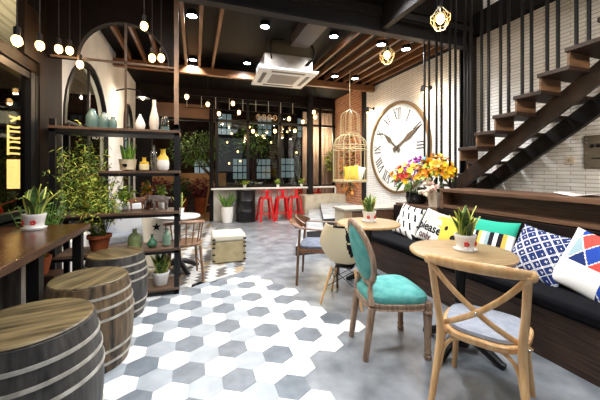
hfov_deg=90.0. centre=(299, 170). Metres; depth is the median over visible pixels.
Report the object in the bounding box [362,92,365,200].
trim
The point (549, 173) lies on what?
wall
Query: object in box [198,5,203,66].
ceiling slat
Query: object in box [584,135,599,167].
wall panel
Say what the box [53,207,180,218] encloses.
shelf
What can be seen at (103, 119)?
glass jar
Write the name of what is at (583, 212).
counter ledge
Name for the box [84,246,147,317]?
stool
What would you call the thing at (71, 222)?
ground
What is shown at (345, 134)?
birdcage
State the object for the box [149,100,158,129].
ceramic vase
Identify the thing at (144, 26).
pendant bulb
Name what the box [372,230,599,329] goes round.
seat cushion
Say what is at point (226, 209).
planter
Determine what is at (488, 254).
round table
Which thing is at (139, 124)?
ceramic vase
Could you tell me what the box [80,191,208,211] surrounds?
fence
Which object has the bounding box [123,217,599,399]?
floor
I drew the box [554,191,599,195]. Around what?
paper stack
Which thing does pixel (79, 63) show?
pendant bulb
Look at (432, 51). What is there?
ceiling slat
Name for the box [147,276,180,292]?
shelf
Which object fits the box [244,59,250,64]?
recessed light
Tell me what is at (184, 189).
shrub
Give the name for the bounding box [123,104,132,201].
window
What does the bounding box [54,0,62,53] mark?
pendant bulb
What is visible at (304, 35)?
air duct
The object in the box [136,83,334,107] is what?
wall
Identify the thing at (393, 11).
beam
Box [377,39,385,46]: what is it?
recessed light
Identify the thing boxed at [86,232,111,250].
pot
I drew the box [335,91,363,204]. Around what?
brick wall
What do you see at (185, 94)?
rail
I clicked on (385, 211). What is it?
table
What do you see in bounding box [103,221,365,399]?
floor
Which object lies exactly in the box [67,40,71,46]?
socket
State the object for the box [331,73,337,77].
recessed light
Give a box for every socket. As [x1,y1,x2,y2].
[13,26,20,36]
[37,33,42,41]
[56,38,60,44]
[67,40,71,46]
[77,54,81,60]
[142,14,146,22]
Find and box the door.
[135,93,213,220]
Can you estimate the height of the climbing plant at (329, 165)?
0.975 m
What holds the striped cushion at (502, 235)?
on the bench
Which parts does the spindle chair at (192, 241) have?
leg, rail, seat, leg, leg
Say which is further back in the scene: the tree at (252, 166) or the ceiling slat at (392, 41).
the tree at (252, 166)
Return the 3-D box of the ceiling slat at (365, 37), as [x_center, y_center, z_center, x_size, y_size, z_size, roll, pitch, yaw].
[0.789,-2.100,5.436,0.044,0.100,2.740,0,0,-19]
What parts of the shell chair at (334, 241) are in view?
leg, leg, leg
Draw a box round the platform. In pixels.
[298,193,345,214]
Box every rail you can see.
[185,94,296,114]
[313,186,335,192]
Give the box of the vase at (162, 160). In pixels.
[157,149,168,170]
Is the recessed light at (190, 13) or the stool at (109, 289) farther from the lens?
the recessed light at (190, 13)
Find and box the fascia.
[116,52,368,84]
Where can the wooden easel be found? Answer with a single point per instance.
(206, 204)
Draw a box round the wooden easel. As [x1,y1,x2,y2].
[203,186,208,217]
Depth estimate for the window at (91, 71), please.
4.20 m
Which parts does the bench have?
backrest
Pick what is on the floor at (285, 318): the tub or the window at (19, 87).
the tub
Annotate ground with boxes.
[70,207,208,223]
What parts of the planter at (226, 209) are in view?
pot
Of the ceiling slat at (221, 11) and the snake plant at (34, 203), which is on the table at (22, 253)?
the snake plant at (34, 203)
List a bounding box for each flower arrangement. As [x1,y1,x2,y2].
[389,155,426,203]
[416,153,457,207]
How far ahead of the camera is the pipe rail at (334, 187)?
9.01 m
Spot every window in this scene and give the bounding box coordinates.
[0,53,38,225]
[63,61,108,231]
[67,93,333,209]
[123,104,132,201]
[214,99,334,187]
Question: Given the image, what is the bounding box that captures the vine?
[339,132,357,194]
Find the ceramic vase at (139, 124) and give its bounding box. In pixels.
[135,114,145,128]
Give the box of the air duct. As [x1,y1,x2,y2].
[291,22,326,47]
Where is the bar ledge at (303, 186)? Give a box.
[211,186,314,189]
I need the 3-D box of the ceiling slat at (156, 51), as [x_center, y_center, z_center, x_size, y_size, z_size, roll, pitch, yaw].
[-2.213,-2.100,4.385,0.044,0.100,2.740,0,0,-19]
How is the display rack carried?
on the floor at (285, 318)
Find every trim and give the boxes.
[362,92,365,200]
[372,0,555,85]
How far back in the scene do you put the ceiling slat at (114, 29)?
4.68 m
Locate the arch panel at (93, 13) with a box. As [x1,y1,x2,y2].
[47,0,173,70]
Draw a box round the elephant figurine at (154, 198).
[144,195,171,209]
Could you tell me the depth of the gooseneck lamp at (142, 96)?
5.71 m
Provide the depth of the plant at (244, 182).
8.18 m
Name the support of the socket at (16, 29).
attached to the pendant bulb at (16, 39)
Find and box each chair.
[101,202,143,244]
[162,220,204,280]
[319,223,362,311]
[347,218,432,361]
[424,253,538,399]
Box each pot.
[44,254,51,274]
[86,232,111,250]
[118,159,136,170]
[158,202,164,208]
[182,197,187,211]
[194,197,205,213]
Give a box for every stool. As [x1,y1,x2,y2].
[0,298,104,399]
[44,266,133,373]
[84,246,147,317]
[256,190,274,221]
[272,190,289,220]
[285,189,303,218]
[313,188,321,193]
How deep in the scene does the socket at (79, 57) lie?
2.88 m
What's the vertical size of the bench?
0.880 m
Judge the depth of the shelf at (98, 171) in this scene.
3.15 m
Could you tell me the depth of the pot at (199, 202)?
9.45 m
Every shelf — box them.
[47,125,180,136]
[52,240,180,259]
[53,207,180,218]
[98,171,180,172]
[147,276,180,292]
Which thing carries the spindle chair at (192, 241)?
on the floor at (285, 318)
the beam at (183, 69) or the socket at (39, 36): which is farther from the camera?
the beam at (183, 69)
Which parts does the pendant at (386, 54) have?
bulb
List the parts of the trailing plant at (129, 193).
pot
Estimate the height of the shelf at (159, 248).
0.027 m
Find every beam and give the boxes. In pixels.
[113,57,374,92]
[179,0,469,49]
[381,0,425,29]
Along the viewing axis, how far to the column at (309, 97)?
8.69 m
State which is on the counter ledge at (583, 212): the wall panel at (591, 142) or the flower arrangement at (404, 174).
the flower arrangement at (404, 174)
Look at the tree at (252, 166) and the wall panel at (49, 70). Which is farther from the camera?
the tree at (252, 166)
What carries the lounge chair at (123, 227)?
on the floor at (285, 318)
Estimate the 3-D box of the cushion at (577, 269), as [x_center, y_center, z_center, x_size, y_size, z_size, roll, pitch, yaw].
[2.131,0.700,2.144,0.239,0.519,0.579,0,0,-13]
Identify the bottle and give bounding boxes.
[127,228,141,246]
[147,234,156,247]
[162,229,170,245]
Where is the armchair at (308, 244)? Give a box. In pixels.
[289,214,339,287]
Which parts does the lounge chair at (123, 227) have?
backrest, seat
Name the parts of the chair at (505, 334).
leg, leg, rail, seat frame, leg, leg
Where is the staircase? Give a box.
[423,0,599,188]
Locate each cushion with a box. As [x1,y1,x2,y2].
[344,165,358,179]
[354,165,365,179]
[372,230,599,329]
[392,203,425,238]
[415,208,454,239]
[438,217,475,239]
[473,218,520,250]
[511,224,571,286]
[552,227,599,302]
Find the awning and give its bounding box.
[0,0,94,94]
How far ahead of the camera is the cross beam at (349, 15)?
3.88 m
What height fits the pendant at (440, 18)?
0.794 m
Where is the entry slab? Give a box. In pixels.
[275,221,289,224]
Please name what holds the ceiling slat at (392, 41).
on the beam at (183, 69)
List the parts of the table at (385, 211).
post, panel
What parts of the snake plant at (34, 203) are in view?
pot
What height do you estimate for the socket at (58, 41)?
0.070 m
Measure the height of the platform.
0.670 m
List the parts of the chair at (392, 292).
leg, frame, leg, seat rail, seat, leg, leg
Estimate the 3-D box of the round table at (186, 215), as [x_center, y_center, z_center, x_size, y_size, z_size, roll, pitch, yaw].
[-1.661,0.979,4.080,0.580,0.758,0.580,0,0,-19]
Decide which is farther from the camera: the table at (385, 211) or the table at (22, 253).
the table at (385, 211)
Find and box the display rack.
[47,0,180,295]
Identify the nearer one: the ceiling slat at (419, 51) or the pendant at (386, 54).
the pendant at (386, 54)
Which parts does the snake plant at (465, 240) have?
pot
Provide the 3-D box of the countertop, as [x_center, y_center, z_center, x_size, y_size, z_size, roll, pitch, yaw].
[-1.573,0.455,1.155,0.575,0.050,2.620,0,0,-19]
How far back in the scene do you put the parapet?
9.87 m
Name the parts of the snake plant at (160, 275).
pot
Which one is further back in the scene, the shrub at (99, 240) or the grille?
the grille
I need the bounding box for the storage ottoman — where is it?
[211,229,245,263]
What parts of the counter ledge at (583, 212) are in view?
panel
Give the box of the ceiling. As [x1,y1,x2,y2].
[100,0,474,99]
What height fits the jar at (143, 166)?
0.145 m
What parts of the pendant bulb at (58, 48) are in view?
cord, bulb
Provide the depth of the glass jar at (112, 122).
3.19 m
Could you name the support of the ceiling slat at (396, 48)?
on the beam at (183, 69)
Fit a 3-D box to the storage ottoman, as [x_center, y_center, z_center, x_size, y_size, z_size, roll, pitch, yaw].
[-1.103,1.133,4.589,0.484,0.405,0.468,0,0,-19]
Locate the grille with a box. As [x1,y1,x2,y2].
[267,74,299,84]
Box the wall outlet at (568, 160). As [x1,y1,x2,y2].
[565,157,573,164]
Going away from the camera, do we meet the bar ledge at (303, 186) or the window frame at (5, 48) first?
the window frame at (5, 48)
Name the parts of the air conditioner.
panel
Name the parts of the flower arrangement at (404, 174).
pot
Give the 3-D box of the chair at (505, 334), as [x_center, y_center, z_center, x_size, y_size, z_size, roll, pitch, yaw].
[1.044,0.900,1.712,0.510,0.907,0.614,0,0,40]
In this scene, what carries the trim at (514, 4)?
attached to the wall at (549, 173)
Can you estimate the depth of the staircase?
3.38 m
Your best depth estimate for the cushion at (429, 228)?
3.67 m
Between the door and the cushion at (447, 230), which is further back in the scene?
the door
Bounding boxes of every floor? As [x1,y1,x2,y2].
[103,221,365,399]
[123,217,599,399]
[296,215,314,255]
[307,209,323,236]
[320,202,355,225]
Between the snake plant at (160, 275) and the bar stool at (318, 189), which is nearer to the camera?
the snake plant at (160, 275)
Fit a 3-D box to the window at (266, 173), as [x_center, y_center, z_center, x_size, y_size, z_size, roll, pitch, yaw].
[-2.605,-2.050,13.497,20.000,7.200,0.400,0,0,-19]
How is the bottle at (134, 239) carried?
on the display rack
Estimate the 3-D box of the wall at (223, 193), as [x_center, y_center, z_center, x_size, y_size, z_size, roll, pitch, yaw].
[-1.218,0.925,8.505,2.380,0.850,0.140,0,0,-19]
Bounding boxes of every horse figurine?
[126,192,151,210]
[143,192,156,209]
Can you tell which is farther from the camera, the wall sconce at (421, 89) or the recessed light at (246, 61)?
the recessed light at (246, 61)
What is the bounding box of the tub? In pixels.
[142,217,173,266]
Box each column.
[307,95,312,194]
[459,33,476,187]
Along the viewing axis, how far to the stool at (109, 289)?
2.03 m
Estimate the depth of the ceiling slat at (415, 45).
5.73 m
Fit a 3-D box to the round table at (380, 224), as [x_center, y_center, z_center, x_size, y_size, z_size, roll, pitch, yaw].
[0.807,0.979,3.535,0.725,0.758,0.725,0,0,-35]
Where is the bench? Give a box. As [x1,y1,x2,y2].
[371,205,599,387]
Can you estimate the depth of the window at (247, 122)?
8.67 m
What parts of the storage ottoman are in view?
lid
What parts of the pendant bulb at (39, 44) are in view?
cord, bulb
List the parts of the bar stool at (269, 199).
leg, leg, backrest, leg, leg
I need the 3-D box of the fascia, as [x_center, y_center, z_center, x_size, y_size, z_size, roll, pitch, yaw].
[-0.824,-2.075,6.439,5.460,0.250,0.040,0,0,-19]
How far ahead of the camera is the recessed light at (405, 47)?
4.87 m
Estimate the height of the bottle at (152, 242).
0.137 m
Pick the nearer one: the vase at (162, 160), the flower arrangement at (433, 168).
the vase at (162, 160)
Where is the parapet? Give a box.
[80,173,225,190]
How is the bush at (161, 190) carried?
on the display rack
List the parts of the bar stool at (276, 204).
leg, leg, backrest, leg, leg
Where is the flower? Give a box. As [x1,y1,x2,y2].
[140,180,153,208]
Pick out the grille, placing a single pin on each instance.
(272, 78)
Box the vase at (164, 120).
[161,116,168,129]
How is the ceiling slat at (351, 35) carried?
on the beam at (183, 69)
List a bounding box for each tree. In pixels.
[166,131,229,183]
[233,124,273,185]
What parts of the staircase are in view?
rod, rod, rod, rod, rod, rod, rod, rod, rod, rod, rod, rod, rod, rod, rod, rod, rod, rod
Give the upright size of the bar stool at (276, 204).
0.846 m
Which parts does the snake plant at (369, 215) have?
pot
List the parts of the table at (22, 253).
panel, leg, leg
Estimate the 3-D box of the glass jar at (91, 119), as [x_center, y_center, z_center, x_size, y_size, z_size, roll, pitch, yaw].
[-2.185,-0.548,3.155,0.120,0.206,0.119,0,0,-19]
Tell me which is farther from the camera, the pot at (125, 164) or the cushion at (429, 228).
the cushion at (429, 228)
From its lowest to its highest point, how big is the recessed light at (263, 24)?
0.060 m
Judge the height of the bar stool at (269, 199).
0.846 m
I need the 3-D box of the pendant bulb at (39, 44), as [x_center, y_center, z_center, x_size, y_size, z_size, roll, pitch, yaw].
[-2.114,-1.565,2.438,0.064,1.170,0.061,0,0,-19]
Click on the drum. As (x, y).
(245, 201)
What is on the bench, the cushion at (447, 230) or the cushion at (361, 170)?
the cushion at (447, 230)
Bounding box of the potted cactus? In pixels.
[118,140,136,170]
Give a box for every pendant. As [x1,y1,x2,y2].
[379,44,394,64]
[430,0,450,30]
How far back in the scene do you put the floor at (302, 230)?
5.37 m
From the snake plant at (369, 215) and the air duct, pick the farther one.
the air duct
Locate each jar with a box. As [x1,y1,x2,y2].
[85,108,98,126]
[98,112,108,127]
[109,117,116,127]
[139,157,148,170]
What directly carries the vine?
attached to the brick wall at (342, 103)
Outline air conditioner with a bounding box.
[251,37,318,88]
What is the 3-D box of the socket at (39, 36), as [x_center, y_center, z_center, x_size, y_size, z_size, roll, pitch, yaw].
[-2.114,-1.085,2.438,0.040,0.070,0.040,0,0,-19]
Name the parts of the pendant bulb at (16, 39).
cord, bulb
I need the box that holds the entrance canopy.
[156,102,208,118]
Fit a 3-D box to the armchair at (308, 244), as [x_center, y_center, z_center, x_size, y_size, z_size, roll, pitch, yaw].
[0.177,0.949,3.757,0.623,0.803,0.616,0,0,9]
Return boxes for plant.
[20,184,59,230]
[118,185,139,209]
[150,254,170,285]
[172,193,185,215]
[240,180,250,187]
[323,147,331,171]
[361,194,375,222]
[449,205,480,252]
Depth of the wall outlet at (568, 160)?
3.47 m
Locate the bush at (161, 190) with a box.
[155,184,166,208]
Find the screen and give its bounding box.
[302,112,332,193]
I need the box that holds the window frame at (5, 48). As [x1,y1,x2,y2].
[0,39,36,227]
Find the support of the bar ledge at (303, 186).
on the wall at (223, 193)
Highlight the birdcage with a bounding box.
[333,70,367,182]
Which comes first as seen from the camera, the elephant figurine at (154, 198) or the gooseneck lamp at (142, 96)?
the elephant figurine at (154, 198)
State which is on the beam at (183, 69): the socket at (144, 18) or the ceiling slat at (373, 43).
the ceiling slat at (373, 43)
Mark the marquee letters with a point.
(257, 115)
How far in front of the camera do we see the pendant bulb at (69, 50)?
2.83 m
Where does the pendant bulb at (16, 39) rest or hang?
hanging from the ceiling
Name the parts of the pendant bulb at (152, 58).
bulb, cord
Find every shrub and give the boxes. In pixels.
[42,120,136,250]
[152,177,171,207]
[169,177,192,211]
[186,177,208,213]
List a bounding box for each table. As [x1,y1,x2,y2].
[0,223,90,309]
[154,212,199,274]
[333,203,395,231]
[337,217,400,291]
[410,239,519,370]
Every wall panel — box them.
[17,0,61,268]
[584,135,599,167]
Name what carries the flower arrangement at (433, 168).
on the counter ledge at (583, 212)
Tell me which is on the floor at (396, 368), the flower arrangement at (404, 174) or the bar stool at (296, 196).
the bar stool at (296, 196)
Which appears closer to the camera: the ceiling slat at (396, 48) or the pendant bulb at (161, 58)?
the pendant bulb at (161, 58)
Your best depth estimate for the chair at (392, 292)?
2.15 m
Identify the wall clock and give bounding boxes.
[370,100,431,193]
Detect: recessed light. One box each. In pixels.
[186,9,196,18]
[189,56,196,60]
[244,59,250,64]
[260,21,269,28]
[329,31,337,38]
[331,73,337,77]
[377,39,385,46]
[401,44,410,50]
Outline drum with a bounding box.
[236,189,255,222]
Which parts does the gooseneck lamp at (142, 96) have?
arm, lamp shade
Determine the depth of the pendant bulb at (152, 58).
2.88 m
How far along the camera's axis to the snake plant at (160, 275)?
3.32 m
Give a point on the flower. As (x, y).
(146, 187)
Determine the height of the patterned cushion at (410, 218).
0.445 m
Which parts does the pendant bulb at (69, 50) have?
cord, bulb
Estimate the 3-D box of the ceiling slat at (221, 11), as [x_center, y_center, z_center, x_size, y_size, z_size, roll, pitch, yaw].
[-1.297,-2.100,4.706,0.044,0.100,2.740,0,0,-19]
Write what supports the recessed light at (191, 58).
in the ceiling
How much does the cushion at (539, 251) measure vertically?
0.441 m
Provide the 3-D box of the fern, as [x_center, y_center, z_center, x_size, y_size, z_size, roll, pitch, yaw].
[-2.162,0.507,2.494,0.364,0.686,0.360,0,0,16]
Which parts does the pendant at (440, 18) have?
bulb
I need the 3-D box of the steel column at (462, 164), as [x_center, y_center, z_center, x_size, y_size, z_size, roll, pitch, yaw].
[2.594,-1.600,4.637,0.170,5.900,0.160,0,0,-19]
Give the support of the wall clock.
attached to the wall at (549, 173)
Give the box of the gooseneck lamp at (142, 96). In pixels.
[116,88,149,99]
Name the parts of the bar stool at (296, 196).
leg, backrest, leg, leg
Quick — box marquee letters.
[256,114,276,120]
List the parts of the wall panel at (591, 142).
handle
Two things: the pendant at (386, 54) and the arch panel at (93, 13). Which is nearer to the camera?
the arch panel at (93, 13)
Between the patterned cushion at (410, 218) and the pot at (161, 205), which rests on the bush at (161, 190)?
the pot at (161, 205)
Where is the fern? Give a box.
[8,191,67,274]
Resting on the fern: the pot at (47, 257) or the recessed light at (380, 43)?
the pot at (47, 257)
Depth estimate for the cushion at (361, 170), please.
6.08 m
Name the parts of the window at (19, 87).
pane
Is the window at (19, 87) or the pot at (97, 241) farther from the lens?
the pot at (97, 241)
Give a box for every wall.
[62,30,135,271]
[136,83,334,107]
[214,188,297,220]
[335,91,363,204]
[366,0,599,203]
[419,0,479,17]
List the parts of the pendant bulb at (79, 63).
cord, bulb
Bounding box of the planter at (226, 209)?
[217,191,236,222]
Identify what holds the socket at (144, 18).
attached to the pendant bulb at (144, 26)
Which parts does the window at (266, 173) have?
pane, pane, pane, pane, pane, pane, pane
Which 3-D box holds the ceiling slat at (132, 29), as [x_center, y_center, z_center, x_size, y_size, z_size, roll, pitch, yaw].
[-2.439,-2.100,4.306,0.044,0.100,2.740,0,0,-19]
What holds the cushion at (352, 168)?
on the birdcage
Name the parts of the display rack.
post, post, cross rail, shelf frame, shelf frame, shelf frame, arch post, shelf frame, shelf frame, post, post, post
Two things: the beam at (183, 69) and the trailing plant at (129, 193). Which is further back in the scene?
the beam at (183, 69)
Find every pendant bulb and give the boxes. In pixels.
[11,0,22,46]
[35,0,44,50]
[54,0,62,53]
[66,0,73,54]
[76,0,83,68]
[140,0,147,30]
[148,0,155,61]
[158,0,164,61]
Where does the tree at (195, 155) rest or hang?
on the ground
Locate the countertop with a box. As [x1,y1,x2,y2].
[0,223,90,277]
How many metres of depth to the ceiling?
5.30 m
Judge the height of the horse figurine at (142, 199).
0.197 m
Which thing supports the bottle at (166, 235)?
on the display rack
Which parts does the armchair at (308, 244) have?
leg, backrest, leg, seat, rail, arm rail, leg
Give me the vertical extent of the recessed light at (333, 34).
0.060 m
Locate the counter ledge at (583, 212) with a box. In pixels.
[396,187,599,231]
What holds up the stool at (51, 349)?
on the floor at (285, 318)
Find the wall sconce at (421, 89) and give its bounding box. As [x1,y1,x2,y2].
[420,85,431,92]
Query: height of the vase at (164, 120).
0.180 m
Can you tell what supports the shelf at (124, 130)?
attached to the display rack
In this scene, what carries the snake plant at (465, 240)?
on the round table at (488, 254)
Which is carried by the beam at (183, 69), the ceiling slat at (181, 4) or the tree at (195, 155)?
the ceiling slat at (181, 4)
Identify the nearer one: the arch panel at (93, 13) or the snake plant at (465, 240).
the snake plant at (465, 240)
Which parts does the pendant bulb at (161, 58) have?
cord, bulb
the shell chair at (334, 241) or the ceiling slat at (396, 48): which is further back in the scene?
the ceiling slat at (396, 48)
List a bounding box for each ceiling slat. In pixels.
[110,26,131,58]
[128,26,145,60]
[148,34,159,61]
[179,1,186,64]
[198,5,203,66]
[211,8,223,67]
[313,31,359,70]
[314,34,373,78]
[324,36,387,79]
[334,38,399,81]
[343,40,412,82]
[352,42,422,83]
[361,44,434,83]
[369,46,445,84]

